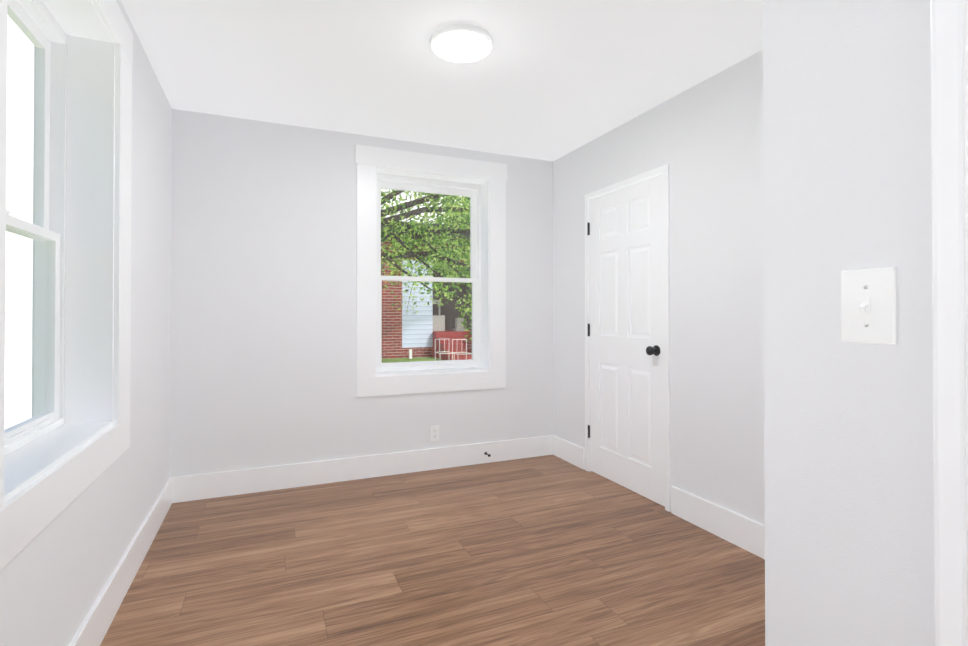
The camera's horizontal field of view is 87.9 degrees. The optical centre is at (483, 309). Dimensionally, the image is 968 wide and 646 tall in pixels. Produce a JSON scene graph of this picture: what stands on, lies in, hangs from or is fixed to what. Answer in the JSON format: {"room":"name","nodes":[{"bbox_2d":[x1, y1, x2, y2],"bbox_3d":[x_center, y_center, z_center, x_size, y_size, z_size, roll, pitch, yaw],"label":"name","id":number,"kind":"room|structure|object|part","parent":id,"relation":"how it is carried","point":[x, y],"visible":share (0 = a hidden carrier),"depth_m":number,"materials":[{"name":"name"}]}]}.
{"room":"empty bedroom","nodes":[
{"label":"empty bedroom","id":0,"kind":"room"},
{"bbox_2d":[0,0,171,645],"bbox_3d":[-1.052,-0.046,0.716,0.250,2.460,5.155,0,0,-23],"label":"wall","id":1,"kind":"structure","parent":0,"point":[56,573],"depth_m":2.26,"materials":[{"name":"white paint"}]},
{"bbox_2d":[0,0,132,570],"bbox_3d":[-1.371,-0.306,1.503,0.254,1.771,1.324,0,0,-23],"label":"window","id":2,"kind":"structure","parent":1,"relation":"in","point":[42,17],"depth_m":1.89,"materials":[{"name":"white plastic"}]},
{"bbox_3d":[-1.445,-0.294,1.471,0.038,1.334,0.794,0,0,-23],"label":"glass","id":3,"kind":"part","parent":2,"relation":"part of","materials":[{"name":"clear glass"}]},
{"bbox_3d":[-1.441,-0.301,1.473,0.072,1.408,0.876,0,0,-23],"label":"left window sash","id":4,"kind":"part","parent":2,"relation":"part of","materials":[{"name":"white wood"}]},
{"bbox_2d":[69,477,176,645],"bbox_3d":[-0.968,1.105,0.852,0.018,0.160,4.955,0,0,-23],"label":"baseboard","id":5,"kind":"structure","parent":1,"relation":"attached to","point":[94,628],"depth_m":2.06,"materials":[{"name":"white paint"}]},
{"bbox_2d":[170,109,552,476],"bbox_3d":[-0.648,-0.023,3.830,3.450,2.460,0.250,0,0,-23],"label":"wall","id":6,"kind":"structure","parent":0,"point":[263,293],"depth_m":3.42,"materials":[{"name":"white paint"}]},
{"bbox_2d":[177,435,552,502],"bbox_3d":[-0.669,1.126,3.667,2.730,0.160,0.018,0,0,-23],"label":"baseboard","id":7,"kind":"structure","parent":6,"relation":"attached to","point":[260,479],"depth_m":3.55,"materials":[{"name":"white paint"}]},
{"bbox_2d":[355,144,506,396],"bbox_3d":[-0.414,-0.275,3.914,1.199,1.796,0.254,0,0,-23],"label":"window","id":8,"kind":"structure","parent":6,"relation":"in","point":[426,182],"depth_m":3.90,"materials":[{"name":"white plastic"}]},
{"bbox_3d":[-0.444,-0.272,3.984,0.841,1.428,0.072,0,0,-23],"label":"back window sash","id":9,"kind":"part","parent":8,"relation":"part of","materials":[{"name":"clear glass"}]},
{"bbox_2d":[430,425,438,440],"bbox_3d":[-0.372,0.937,3.801,0.070,0.115,0.008,0,0,-23],"label":"electrical outlet plate","id":10,"kind":"object","parent":6,"relation":"attached to","point":[434,433],"visible":1,"depth_m":3.80,"materials":[{"name":"white plastic"}]},
{"bbox_2d":[433,429,436,437],"bbox_3d":[-0.371,0.937,3.799,0.033,0.067,0.003,0,0,-23],"label":"receptacle","id":11,"kind":"object","parent":10,"relation":"attached to","point":[434,430],"depth_m":3.80,"materials":[{"name":"white plastic"}]},
{"bbox_2d":[100,455,764,645],"bbox_3d":[0.369,1.249,1.452,3.450,0.120,5.405,0,0,-23],"label":"floor","id":12,"kind":"structure","parent":0,"point":[549,550],"depth_m":2.31,"materials":[{"name":"brown wood"}]},
{"bbox_2d":[121,0,762,160],"bbox_3d":[0.369,-1.341,1.472,3.450,0.140,5.405,0,0,-23],"label":"ceiling","id":13,"kind":"structure","parent":0,"point":[550,80],"depth_m":2.56,"materials":[{"name":"white paint"}]},
{"bbox_2d":[430,24,492,62],"bbox_3d":[-0.105,-1.248,2.367,0.298,0.033,0.298,0,0,-23],"label":"ceiling light","id":14,"kind":"object","parent":13,"relation":"in","point":[462,43],"visible":1,"depth_m":2.33,"materials":[{"name":"white plastic"}]},
{"bbox_2d":[553,50,764,524],"bbox_3d":[1.395,-0.030,2.887,0.440,2.460,3.095,0,0,-23],"label":"wall","id":15,"kind":"structure","parent":0,"point":[704,140],"depth_m":2.77,"materials":[{"name":"white paint"}]},
{"bbox_2d":[553,435,584,468],"bbox_3d":[0.672,1.128,3.985,0.015,0.160,0.420,0,0,-23],"label":"baseboard","id":16,"kind":"structure","parent":15,"relation":"attached to","point":[574,454],"depth_m":3.96,"materials":[{"name":"white paint"}]},
{"bbox_2d":[587,222,589,437],"bbox_3d":[0.781,0.151,3.743,0.016,1.604,0.014,0,0,-23],"label":"closet door hinges","id":17,"kind":"object","parent":15,"relation":"attached to","point":[588,228],"visible":1,"depth_m":3.74,"materials":[{"name":"black metal"}]},
{"bbox_2d":[589,173,664,506],"bbox_3d":[0.956,0.183,3.395,0.035,2.018,0.776,0,0,-23],"label":"closet door leaf","id":18,"kind":"structure","parent":15,"relation":"in","point":[627,329],"depth_m":3.34,"materials":[{"name":"white paint"}]},
{"bbox_2d":[646,345,659,355],"bbox_3d":[1.053,0.251,3.070,0.102,0.066,0.104,0,0,-23],"label":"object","id":19,"kind":"structure","parent":18,"relation":"attached to","point":[654,350],"depth_m":3.07,"materials":[{"name":"black metal"}]},
{"bbox_2d":[585,164,669,511],"bbox_3d":[0.934,0.168,3.386,0.012,2.072,0.858,0,0,-23],"label":"door frame","id":20,"kind":"structure","parent":15,"relation":"attached to","point":[665,168],"depth_m":3.01,"materials":[{"name":"white paint"}]},
{"bbox_2d":[671,486,764,558],"bbox_3d":[1.428,1.115,2.220,0.018,0.160,1.618,0,0,-23],"label":"baseboard","id":21,"kind":"structure","parent":15,"relation":"attached to","point":[741,531],"depth_m":2.64,"materials":[{"name":"white paint"}]},
{"bbox_2d":[763,0,934,645],"bbox_3d":[1.024,-0.052,-0.012,0.120,2.460,2.180,0,0,-23],"label":"wall","id":22,"kind":"structure","parent":0,"point":[848,457],"depth_m":0.83,"materials":[{"name":"white paint"}]},
{"bbox_2d":[841,267,896,344],"bbox_3d":[0.602,-0.006,0.794,0.020,0.118,0.079,0,0,-23],"label":"switch plate","id":23,"kind":"object","parent":22,"relation":"attached to","point":[868,305],"visible":1,"depth_m":0.79,"materials":[{"name":"white plastic"}]},
{"bbox_2d":[930,0,967,645],"bbox_3d":[0.882,0.131,0.317,0.155,2.099,0.916,0,0,-23],"label":"door frame","id":24,"kind":"structure","parent":22,"relation":"attached to","point":[949,92],"depth_m":0.69,"materials":[{"name":"white paint"}]},
{"label":"outside","id":25,"kind":"structure","parent":0,"visible":0},
{"bbox_2d":[4,15,471,429],"bbox_3d":[-3.120,-2.082,31.211,100.000,8.993,120.000,0,0,-23],"label":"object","id":26,"kind":"structure","parent":25,"point":[24,336],"depth_m":9.23,"materials":[{"name":"clear glass"}]}
]}

